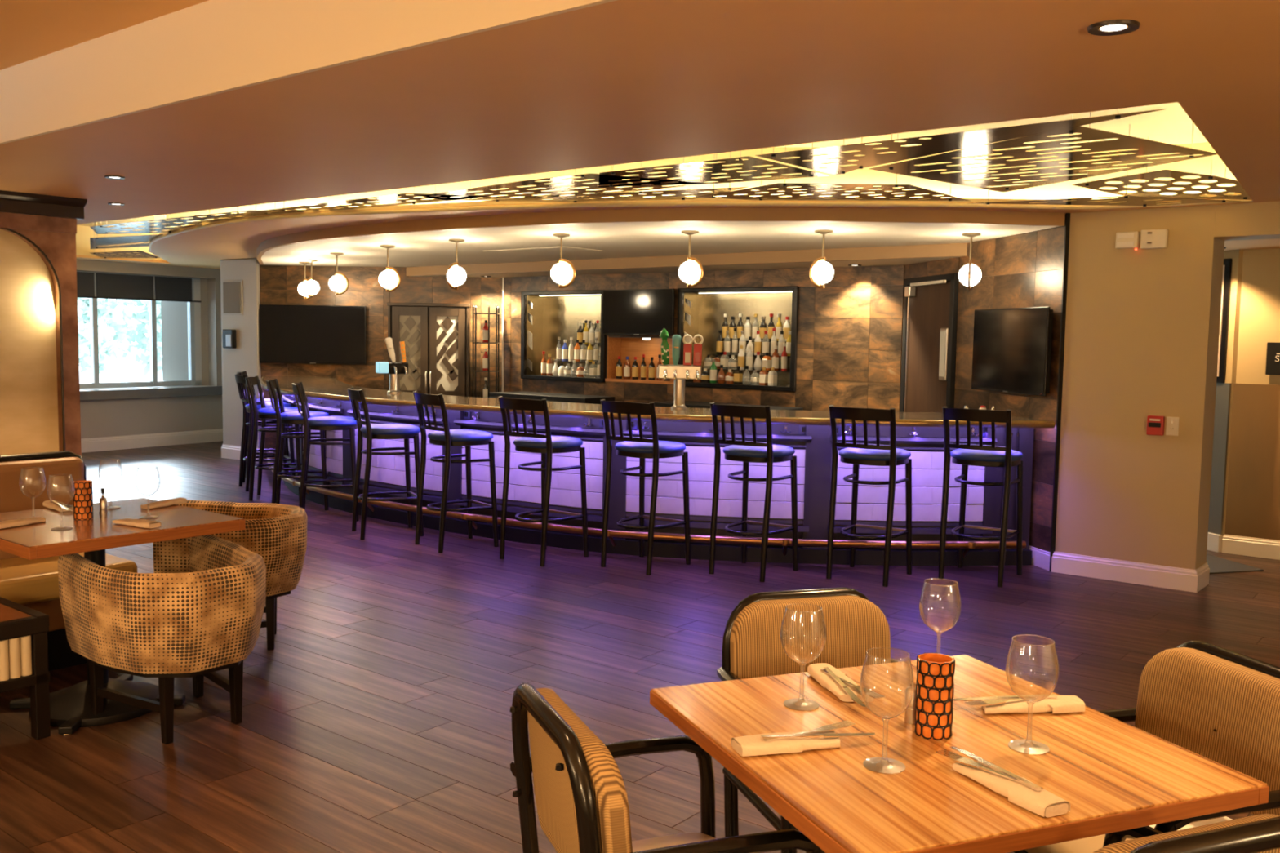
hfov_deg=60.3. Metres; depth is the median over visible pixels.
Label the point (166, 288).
roller blind
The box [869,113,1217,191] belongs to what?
ceiling panel
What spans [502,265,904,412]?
wall
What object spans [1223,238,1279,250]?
ceiling
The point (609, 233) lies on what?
ceiling
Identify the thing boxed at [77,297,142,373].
tree
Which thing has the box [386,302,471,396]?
double door
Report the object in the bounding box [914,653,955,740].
candle holder
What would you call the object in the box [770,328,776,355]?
liquor bottle
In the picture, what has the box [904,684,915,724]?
salt mill
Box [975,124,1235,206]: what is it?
ceiling panel
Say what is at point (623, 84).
ceiling
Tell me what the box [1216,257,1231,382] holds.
framed poster
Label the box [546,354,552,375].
liquor bottle
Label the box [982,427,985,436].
power socket
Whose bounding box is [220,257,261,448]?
wall column
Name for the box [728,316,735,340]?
liquor bottle
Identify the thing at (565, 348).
liquor bottle
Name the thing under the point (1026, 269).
wall
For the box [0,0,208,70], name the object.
ceiling
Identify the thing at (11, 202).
trim
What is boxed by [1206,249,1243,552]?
wall
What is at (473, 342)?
shelf
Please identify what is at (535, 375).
shelf
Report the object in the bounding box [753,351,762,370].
liquor bottle
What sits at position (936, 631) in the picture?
bowl
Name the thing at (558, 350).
liquor bottle
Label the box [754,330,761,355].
liquor bottle
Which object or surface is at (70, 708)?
dining table
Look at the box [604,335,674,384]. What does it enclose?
shelf
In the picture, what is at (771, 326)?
liquor bottle
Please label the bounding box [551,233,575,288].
globe pendant
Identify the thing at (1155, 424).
fire alarm
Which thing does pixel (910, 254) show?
ceiling
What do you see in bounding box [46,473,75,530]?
wine glass
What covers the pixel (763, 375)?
liquor bottle
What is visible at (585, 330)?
liquor bottle
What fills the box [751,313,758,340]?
liquor bottle
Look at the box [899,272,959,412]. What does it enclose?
door
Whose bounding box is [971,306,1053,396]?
television
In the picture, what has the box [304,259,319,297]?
globe pendant
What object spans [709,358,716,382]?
liquor bottle
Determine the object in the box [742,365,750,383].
liquor bottle
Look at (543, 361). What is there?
liquor bottle
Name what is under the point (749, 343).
liquor bottle
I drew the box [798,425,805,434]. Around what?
power socket
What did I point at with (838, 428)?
power socket
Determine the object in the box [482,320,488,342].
liquor bottle
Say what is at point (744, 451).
bar stool
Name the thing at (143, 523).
rolled napkin
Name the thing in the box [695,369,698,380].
faucet
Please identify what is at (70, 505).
fork
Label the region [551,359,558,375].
liquor bottle
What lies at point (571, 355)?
liquor bottle
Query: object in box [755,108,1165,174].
ceiling panel
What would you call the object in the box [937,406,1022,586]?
bar stool
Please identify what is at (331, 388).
countertop
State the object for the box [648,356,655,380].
liquor bottle
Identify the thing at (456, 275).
globe pendant
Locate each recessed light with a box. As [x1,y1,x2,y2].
[104,175,124,179]
[107,202,124,205]
[848,264,861,266]
[1087,19,1140,35]
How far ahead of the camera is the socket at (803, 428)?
7.45 m
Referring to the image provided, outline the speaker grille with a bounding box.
[222,280,242,315]
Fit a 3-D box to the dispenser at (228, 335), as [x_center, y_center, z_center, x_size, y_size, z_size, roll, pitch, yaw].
[-4.821,-1.029,12.923,0.190,0.220,0.066,4,6,35]
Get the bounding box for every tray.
[75,142,1236,258]
[76,102,1208,231]
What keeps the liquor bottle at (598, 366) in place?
on the upper cabinet at (546, 316)
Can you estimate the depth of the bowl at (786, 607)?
2.24 m
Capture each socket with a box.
[463,411,470,419]
[599,418,603,427]
[627,420,636,429]
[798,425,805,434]
[801,426,805,431]
[836,426,841,435]
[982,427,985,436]
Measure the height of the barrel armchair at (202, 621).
0.676 m
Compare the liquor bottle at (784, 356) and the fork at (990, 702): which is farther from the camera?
the liquor bottle at (784, 356)
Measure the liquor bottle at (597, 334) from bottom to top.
0.269 m
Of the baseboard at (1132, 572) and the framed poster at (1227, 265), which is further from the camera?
the framed poster at (1227, 265)
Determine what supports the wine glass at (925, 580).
on the dining table at (1114, 775)
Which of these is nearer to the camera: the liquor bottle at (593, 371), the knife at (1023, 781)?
the knife at (1023, 781)
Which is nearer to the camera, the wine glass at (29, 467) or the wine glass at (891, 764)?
the wine glass at (891, 764)
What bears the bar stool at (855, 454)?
on the floor
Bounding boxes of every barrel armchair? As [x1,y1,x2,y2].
[57,534,266,744]
[152,500,307,650]
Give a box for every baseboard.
[80,428,222,453]
[1028,545,1209,592]
[1222,534,1279,559]
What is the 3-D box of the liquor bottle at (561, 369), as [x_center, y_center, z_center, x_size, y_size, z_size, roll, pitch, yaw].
[-0.865,-0.629,12.198,0.097,0.141,0.071,5,6,40]
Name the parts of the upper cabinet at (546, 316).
panel, frame rail, frame rail, panel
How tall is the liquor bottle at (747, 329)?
0.241 m
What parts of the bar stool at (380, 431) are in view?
rail, leg, rail, leg, seat, seat frame, leg, leg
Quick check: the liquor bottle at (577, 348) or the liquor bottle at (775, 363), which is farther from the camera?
the liquor bottle at (577, 348)
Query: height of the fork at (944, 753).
0.005 m
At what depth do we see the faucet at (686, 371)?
7.81 m
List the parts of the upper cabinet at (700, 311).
panel, panel, frame rail, frame rail, panel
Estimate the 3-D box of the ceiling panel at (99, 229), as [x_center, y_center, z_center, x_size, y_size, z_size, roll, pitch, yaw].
[-3.735,-1.844,9.073,3.345,0.362,0.675,5,6,39]
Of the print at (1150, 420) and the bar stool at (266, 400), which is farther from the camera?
the bar stool at (266, 400)
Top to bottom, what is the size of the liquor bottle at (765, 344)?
0.241 m
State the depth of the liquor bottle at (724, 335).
11.10 m
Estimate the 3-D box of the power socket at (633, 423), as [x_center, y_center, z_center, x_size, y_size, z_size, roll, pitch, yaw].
[-0.076,-0.016,7.668,0.115,0.072,0.008,2,5,19]
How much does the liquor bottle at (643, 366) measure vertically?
0.266 m
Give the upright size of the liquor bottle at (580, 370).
0.141 m
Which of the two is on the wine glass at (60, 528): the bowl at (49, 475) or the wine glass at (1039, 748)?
the bowl at (49, 475)
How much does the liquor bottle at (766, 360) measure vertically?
0.176 m
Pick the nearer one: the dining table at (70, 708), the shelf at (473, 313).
the dining table at (70, 708)
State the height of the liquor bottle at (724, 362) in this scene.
0.176 m
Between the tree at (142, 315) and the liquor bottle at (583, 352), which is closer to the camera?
the liquor bottle at (583, 352)
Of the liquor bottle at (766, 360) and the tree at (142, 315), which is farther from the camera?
the tree at (142, 315)
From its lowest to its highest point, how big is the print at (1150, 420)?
0.012 m
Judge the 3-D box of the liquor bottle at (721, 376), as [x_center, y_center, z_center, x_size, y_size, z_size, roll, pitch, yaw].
[0.806,-0.518,10.884,0.091,0.182,0.067,4,5,32]
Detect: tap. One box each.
[375,337,408,393]
[657,328,703,408]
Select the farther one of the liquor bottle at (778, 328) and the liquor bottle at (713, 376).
the liquor bottle at (713, 376)
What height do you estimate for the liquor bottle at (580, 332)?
0.241 m
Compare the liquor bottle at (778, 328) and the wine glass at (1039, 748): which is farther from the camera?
the liquor bottle at (778, 328)
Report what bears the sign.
attached to the wall at (1253, 492)
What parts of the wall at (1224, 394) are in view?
board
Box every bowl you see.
[18,467,46,497]
[46,475,75,506]
[97,459,122,487]
[134,467,160,496]
[780,604,826,664]
[859,649,914,719]
[919,580,960,632]
[1005,635,1058,702]
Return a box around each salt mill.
[99,497,107,517]
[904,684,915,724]
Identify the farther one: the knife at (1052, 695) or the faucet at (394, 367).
the faucet at (394, 367)
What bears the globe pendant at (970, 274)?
hanging from the ceiling at (609, 233)
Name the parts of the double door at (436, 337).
pane, cabinet door, rail, handle, cabinet door, pane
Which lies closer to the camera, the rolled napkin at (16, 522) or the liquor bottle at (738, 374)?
the rolled napkin at (16, 522)
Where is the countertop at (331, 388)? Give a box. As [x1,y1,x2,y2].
[259,375,1054,427]
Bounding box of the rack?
[471,305,499,397]
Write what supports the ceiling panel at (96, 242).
hanging from the ceiling at (623, 84)
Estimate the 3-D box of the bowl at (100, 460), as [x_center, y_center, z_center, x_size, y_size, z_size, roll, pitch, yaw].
[-2.223,0.197,4.624,0.093,0.115,0.093,1,5,0]
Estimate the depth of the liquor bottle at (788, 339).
10.58 m
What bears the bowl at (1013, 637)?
on the wine glass at (1039, 748)
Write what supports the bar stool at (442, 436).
on the floor
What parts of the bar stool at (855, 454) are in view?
leg, leg, rail, rail, seat frame, seat, leg, leg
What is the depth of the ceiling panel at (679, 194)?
6.88 m
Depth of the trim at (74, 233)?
7.26 m
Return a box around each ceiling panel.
[89,201,304,234]
[89,209,209,248]
[90,222,159,257]
[243,180,490,215]
[421,168,710,200]
[484,151,747,202]
[598,142,830,186]
[698,133,969,200]
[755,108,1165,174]
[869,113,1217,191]
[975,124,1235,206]
[1071,111,1252,199]
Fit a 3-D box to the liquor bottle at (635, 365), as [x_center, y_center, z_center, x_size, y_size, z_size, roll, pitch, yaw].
[-0.050,-0.617,11.592,0.069,0.238,0.068,4,5,31]
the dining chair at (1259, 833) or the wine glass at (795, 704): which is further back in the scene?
the wine glass at (795, 704)
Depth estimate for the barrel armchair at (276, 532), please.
5.16 m
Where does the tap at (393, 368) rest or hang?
on the countertop at (331, 388)
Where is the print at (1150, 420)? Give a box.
[1149,418,1159,421]
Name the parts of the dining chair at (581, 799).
frame, seat, leg, leg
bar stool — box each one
[234,373,295,491]
[236,371,289,482]
[244,375,303,501]
[266,378,329,510]
[291,382,358,521]
[347,386,423,539]
[413,391,498,553]
[497,395,588,566]
[600,399,690,575]
[708,402,798,582]
[826,404,911,586]
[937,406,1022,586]
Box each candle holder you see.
[72,480,93,519]
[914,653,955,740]
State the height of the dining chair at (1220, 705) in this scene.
0.851 m
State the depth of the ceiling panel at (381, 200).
7.44 m
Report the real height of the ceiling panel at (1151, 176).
0.394 m
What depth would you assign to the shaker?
7.89 m
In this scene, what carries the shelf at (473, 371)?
attached to the rack
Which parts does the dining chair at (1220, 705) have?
rail, seat, leg, frame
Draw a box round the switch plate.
[1165,417,1179,435]
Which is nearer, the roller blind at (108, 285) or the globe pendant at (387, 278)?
the globe pendant at (387, 278)
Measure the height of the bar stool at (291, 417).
1.105 m
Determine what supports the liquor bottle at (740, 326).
on the upper cabinet at (700, 311)
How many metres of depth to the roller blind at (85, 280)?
13.63 m
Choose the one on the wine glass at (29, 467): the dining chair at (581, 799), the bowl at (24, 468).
the bowl at (24, 468)
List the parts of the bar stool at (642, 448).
leg, rail, rail, leg, seat, seat frame, leg, leg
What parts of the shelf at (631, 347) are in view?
panel, panel, shelf, panel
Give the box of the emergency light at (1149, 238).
[1115,228,1168,250]
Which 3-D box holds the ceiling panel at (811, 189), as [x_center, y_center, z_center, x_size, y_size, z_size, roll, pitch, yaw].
[1.162,-1.550,6.424,1.669,0.376,0.739,1,5,5]
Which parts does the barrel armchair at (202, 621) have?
leg, seat, leg, leg, leg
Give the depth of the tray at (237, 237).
7.28 m
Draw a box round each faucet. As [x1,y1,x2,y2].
[392,365,397,374]
[403,365,407,374]
[663,368,666,379]
[673,368,676,379]
[685,369,688,379]
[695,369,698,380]
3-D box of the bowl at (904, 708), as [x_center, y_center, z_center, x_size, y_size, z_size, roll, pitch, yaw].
[0.433,0.455,1.933,0.093,0.115,0.093,1,5,0]
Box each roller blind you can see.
[76,271,94,296]
[95,272,153,298]
[155,276,191,300]
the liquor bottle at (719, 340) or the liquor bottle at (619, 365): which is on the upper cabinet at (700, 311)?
the liquor bottle at (719, 340)
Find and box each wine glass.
[18,466,46,517]
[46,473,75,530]
[97,458,122,509]
[134,466,160,519]
[780,603,826,710]
[859,648,914,773]
[919,578,960,653]
[1005,634,1058,754]
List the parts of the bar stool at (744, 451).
leg, rail, rail, leg, seat, seat frame, leg, leg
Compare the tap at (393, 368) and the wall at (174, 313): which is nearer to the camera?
the tap at (393, 368)
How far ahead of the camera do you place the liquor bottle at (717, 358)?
11.03 m
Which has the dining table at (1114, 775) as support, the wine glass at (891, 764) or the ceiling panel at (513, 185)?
the wine glass at (891, 764)
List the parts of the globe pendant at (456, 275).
globe, stem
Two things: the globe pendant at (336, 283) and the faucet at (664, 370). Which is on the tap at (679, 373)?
the faucet at (664, 370)
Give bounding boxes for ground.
[79,362,162,382]
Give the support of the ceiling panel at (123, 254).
hanging from the ceiling at (623, 84)
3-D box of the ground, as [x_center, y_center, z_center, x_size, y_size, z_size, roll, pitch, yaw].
[-32.486,-1.198,31.545,55.000,0.050,57.000,1,5,0]
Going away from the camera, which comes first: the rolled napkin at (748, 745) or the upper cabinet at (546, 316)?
the rolled napkin at (748, 745)
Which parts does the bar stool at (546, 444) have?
leg, rail, rail, leg, leg, seat, seat frame, leg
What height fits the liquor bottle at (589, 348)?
0.241 m
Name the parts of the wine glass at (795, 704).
stem and foot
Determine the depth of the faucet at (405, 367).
9.41 m
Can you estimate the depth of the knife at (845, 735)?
2.02 m
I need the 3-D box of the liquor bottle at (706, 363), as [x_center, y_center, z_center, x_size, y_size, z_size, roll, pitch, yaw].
[0.692,-0.656,11.121,0.097,0.141,0.071,5,6,39]
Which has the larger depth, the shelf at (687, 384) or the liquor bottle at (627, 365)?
the liquor bottle at (627, 365)
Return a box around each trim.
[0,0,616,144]
[0,190,87,219]
[0,212,76,233]
[74,233,81,456]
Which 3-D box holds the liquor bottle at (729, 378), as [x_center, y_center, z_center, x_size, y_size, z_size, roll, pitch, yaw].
[0.882,-0.492,10.825,0.097,0.141,0.071,5,6,44]
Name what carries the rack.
on the floor
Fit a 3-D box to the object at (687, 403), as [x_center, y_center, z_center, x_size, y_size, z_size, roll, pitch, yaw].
[0.799,0.234,10.503,1.400,0.880,0.526,4,6,38]
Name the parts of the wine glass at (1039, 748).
stem and foot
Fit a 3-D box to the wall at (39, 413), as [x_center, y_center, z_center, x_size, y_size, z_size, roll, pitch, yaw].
[-6.190,-0.116,4.433,0.309,2.350,7.545,5,6,39]
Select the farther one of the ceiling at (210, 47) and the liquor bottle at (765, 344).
the liquor bottle at (765, 344)
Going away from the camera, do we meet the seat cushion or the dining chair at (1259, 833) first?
the dining chair at (1259, 833)
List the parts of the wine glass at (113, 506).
stem and foot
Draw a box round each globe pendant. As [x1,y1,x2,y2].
[297,262,314,299]
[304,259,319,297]
[328,252,349,295]
[378,244,400,292]
[445,239,466,289]
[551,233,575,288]
[678,230,703,288]
[808,230,833,288]
[958,232,981,291]
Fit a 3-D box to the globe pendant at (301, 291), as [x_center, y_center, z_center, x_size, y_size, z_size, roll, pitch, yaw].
[-3.635,-1.584,11.964,0.159,0.400,0.154,3,5,25]
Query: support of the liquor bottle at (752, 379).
on the upper cabinet at (700, 311)
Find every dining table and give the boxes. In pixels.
[0,497,245,736]
[649,654,1269,852]
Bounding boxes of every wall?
[0,227,79,455]
[160,278,208,385]
[259,264,502,459]
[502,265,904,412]
[899,213,1070,571]
[1054,204,1224,569]
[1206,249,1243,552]
[1213,200,1279,240]
[1224,248,1279,540]
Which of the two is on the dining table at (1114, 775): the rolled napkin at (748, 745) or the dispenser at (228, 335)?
the rolled napkin at (748, 745)
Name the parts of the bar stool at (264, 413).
rail, leg, leg, seat frame, seat, leg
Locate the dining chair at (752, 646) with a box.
[716,587,898,852]
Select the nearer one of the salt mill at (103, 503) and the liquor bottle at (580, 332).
the salt mill at (103, 503)
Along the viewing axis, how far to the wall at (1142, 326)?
6.92 m
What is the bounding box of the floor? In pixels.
[0,440,1279,852]
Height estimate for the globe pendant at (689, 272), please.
0.400 m
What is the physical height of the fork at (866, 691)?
0.006 m
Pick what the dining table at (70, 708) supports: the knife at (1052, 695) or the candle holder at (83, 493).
the candle holder at (83, 493)
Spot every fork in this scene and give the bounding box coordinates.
[49,502,73,506]
[764,720,855,742]
[820,669,885,699]
[935,748,1043,791]
[963,697,1037,706]
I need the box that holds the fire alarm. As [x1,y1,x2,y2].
[1146,415,1164,435]
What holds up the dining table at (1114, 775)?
on the floor
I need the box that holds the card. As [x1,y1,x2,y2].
[1149,817,1231,831]
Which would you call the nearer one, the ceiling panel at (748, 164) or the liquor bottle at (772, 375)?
the ceiling panel at (748, 164)
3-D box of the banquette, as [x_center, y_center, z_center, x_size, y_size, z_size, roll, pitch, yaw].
[-3.656,0.687,3.806,0.620,0.925,3.660,5,6,39]
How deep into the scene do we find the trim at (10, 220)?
7.01 m
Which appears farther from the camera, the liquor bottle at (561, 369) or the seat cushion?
the liquor bottle at (561, 369)
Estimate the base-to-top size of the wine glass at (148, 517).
0.204 m
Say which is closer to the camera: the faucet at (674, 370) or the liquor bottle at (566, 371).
the faucet at (674, 370)
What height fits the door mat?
0.008 m
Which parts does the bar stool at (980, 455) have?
leg, leg, rail, rail, seat, seat frame, leg, leg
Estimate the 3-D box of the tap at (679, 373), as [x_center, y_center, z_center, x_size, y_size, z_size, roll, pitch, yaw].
[0.290,-0.413,7.890,0.321,0.577,0.183,1,5,3]
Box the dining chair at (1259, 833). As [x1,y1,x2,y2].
[1093,813,1279,852]
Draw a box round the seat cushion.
[0,552,137,604]
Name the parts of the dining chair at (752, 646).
rail, leg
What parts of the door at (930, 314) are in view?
closer arm, vision glass, vision panel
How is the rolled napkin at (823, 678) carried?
on the dining table at (1114, 775)
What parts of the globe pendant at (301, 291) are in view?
globe, stem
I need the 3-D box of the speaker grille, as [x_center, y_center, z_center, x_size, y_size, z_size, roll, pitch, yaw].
[-4.767,-1.506,12.881,0.370,0.400,0.018,4,6,35]
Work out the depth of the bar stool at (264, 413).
9.87 m
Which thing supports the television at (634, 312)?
attached to the wall at (850, 329)
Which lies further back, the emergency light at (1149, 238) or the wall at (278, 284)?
the wall at (278, 284)
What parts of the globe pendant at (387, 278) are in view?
stem, globe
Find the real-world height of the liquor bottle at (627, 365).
0.238 m
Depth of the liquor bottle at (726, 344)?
11.02 m
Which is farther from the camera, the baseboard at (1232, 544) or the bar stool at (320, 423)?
the bar stool at (320, 423)
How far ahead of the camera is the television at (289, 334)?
12.67 m
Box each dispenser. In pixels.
[222,328,235,348]
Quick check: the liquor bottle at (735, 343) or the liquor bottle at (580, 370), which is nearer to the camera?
the liquor bottle at (735, 343)
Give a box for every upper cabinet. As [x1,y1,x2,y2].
[520,289,606,382]
[676,285,799,391]
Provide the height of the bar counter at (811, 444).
0.960 m
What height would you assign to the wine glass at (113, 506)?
0.204 m
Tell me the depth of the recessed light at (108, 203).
7.37 m
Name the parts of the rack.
post, post, post, post, post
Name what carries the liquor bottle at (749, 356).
on the upper cabinet at (700, 311)
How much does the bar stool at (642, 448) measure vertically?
1.105 m
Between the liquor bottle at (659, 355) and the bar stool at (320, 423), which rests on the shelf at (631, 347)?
the liquor bottle at (659, 355)
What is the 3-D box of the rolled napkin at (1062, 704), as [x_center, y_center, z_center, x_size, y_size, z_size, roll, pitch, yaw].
[0.797,0.569,2.257,0.211,0.024,0.071,0,5,-5]
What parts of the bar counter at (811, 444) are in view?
panel, panel, panel, panel, panel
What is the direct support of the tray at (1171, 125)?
on the ceiling at (623, 84)
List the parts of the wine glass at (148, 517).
stem and foot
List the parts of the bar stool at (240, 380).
rail, leg, leg, seat, leg, leg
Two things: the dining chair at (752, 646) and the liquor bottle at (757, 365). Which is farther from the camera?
the liquor bottle at (757, 365)
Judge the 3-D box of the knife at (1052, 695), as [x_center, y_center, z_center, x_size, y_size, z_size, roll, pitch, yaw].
[0.742,0.557,2.263,0.228,0.015,0.014,1,5,-1]
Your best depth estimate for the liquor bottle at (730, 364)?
10.92 m
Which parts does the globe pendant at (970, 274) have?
globe, stem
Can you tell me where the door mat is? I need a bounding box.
[1206,554,1263,573]
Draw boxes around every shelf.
[471,369,499,372]
[472,312,499,314]
[472,342,499,343]
[533,374,599,377]
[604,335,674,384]
[684,381,790,386]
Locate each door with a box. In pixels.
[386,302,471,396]
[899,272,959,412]
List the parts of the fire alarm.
pull handle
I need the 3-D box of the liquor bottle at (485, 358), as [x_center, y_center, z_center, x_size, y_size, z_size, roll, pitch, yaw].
[-1.749,-0.761,12.502,0.073,0.251,0.071,1,5,0]
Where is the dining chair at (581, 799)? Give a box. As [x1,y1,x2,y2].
[510,682,825,852]
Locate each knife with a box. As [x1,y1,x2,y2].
[52,500,70,510]
[760,733,875,740]
[822,666,866,707]
[949,746,1041,791]
[953,693,1057,701]
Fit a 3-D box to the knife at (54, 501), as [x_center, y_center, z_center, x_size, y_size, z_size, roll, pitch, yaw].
[-2.390,0.326,4.545,0.014,0.015,0.228,-3,6,-43]
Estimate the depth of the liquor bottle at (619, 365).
11.70 m
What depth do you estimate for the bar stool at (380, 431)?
8.17 m
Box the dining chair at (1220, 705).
[1013,640,1279,852]
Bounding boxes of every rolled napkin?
[0,516,45,528]
[42,500,73,511]
[112,518,161,528]
[140,497,186,509]
[730,730,839,756]
[807,662,873,702]
[952,761,1071,817]
[982,695,1084,714]
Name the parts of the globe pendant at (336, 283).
stem, globe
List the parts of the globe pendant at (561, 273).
stem, globe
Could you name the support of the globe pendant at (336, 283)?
hanging from the ceiling at (609, 233)
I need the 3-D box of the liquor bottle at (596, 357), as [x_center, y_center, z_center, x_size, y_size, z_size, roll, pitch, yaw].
[-0.478,-0.839,12.058,0.058,0.269,0.057,4,6,36]
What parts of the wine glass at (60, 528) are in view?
stem and foot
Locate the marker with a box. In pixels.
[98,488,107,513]
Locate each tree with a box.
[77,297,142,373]
[118,299,162,376]
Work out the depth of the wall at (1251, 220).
6.50 m
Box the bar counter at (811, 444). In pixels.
[281,394,1034,565]
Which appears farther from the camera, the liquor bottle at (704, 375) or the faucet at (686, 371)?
the liquor bottle at (704, 375)
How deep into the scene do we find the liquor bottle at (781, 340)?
10.63 m
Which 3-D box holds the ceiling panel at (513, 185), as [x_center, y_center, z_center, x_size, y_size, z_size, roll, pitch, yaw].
[-0.526,-1.603,6.647,1.929,0.356,0.740,5,6,39]
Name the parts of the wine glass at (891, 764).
stem and foot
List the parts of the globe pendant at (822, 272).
globe, stem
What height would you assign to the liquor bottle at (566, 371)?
0.141 m
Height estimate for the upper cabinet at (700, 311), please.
1.036 m
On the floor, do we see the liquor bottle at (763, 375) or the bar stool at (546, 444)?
the bar stool at (546, 444)
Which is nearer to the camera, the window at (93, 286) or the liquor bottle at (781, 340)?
the liquor bottle at (781, 340)
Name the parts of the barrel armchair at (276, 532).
leg, leg, seat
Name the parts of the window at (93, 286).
blind rail, sill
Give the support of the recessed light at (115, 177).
in the ceiling at (623, 84)
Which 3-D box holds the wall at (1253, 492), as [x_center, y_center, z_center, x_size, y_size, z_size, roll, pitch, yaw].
[5.831,-0.057,6.843,3.860,2.200,0.146,5,6,39]
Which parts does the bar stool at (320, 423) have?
rail, leg, leg, seat, seat frame, leg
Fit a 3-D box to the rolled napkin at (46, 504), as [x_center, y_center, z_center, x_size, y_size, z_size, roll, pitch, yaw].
[-2.422,0.332,4.592,0.211,0.024,0.071,5,6,43]
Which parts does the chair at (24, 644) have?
frame rail, frame rail, rail, leg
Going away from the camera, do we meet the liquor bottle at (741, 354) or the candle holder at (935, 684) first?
the candle holder at (935, 684)
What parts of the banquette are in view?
backrest, rail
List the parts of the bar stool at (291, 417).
rail, leg, leg, seat frame, seat, leg, leg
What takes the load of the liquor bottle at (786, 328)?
on the upper cabinet at (700, 311)
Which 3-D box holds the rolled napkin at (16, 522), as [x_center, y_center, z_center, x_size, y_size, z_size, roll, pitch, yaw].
[-2.364,0.364,4.200,0.071,0.024,0.211,3,5,21]
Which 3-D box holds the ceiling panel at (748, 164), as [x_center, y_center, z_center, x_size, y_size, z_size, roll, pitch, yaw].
[0.256,-1.542,6.039,1.358,0.356,0.774,5,6,39]
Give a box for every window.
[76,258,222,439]
[76,271,222,400]
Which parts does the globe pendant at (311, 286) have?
stem, globe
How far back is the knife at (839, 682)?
2.31 m
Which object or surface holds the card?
on the dining chair at (1220, 705)
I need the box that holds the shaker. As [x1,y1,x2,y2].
[979,405,986,409]
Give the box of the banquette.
[0,450,137,671]
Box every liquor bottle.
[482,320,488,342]
[482,348,488,370]
[483,377,488,397]
[541,351,546,375]
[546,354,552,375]
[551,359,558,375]
[556,337,561,359]
[558,363,565,376]
[561,339,568,361]
[564,363,572,376]
[568,337,573,361]
[573,339,580,361]
[576,364,584,377]
[577,322,583,344]
[580,339,586,360]
[583,320,588,344]
[586,340,593,362]
[588,322,595,344]
[589,361,597,377]
[593,337,599,359]
[595,320,599,342]
[597,352,599,375]
[615,355,622,378]
[623,356,630,378]
[631,356,638,379]
[640,354,646,379]
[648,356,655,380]
[656,354,662,380]
[700,368,709,382]
[703,354,711,368]
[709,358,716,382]
[711,355,719,368]
[716,330,723,354]
[716,364,724,383]
[720,351,728,366]
[721,313,727,340]
[724,330,730,351]
[724,368,733,383]
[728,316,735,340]
[728,355,737,369]
[731,327,737,355]
[733,365,742,384]
[737,313,742,340]
[737,345,744,369]
[738,330,746,355]
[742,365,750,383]
[743,316,751,341]
[746,336,754,354]
[746,345,753,369]
[750,369,759,385]
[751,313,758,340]
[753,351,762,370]
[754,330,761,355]
[759,316,766,341]
[759,366,768,385]
[761,330,768,355]
[762,352,771,370]
[767,313,773,341]
[768,367,777,386]
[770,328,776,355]
[771,346,778,370]
[775,313,782,341]
[777,330,785,355]
[781,342,786,371]
[782,316,790,341]
[786,330,791,355]
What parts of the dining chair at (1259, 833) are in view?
leg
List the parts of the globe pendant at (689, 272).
globe, stem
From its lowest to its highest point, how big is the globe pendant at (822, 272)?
0.400 m
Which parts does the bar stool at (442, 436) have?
leg, rail, rail, leg, seat, seat frame, leg, leg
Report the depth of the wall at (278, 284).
12.72 m
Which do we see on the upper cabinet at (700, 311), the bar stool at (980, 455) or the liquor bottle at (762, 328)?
the liquor bottle at (762, 328)
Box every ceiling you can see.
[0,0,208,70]
[0,0,1279,269]
[256,207,1065,266]
[406,242,968,277]
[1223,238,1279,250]
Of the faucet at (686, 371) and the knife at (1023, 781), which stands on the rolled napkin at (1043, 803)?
the knife at (1023, 781)
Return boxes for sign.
[1265,342,1279,375]
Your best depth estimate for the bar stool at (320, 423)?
8.80 m
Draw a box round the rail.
[266,448,1026,558]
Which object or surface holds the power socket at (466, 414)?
attached to the bar counter at (811, 444)
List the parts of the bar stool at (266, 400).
leg, leg, seat, leg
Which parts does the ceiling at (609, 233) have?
access panel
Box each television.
[259,304,366,364]
[602,288,675,335]
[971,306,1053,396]
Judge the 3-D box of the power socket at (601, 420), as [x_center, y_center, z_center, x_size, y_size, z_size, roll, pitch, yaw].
[-0.233,-0.024,7.729,0.115,0.072,0.008,3,5,25]
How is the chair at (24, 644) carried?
on the floor
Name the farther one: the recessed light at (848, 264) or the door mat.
the recessed light at (848, 264)
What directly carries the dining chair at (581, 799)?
on the floor
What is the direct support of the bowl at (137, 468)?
on the wine glass at (148, 517)

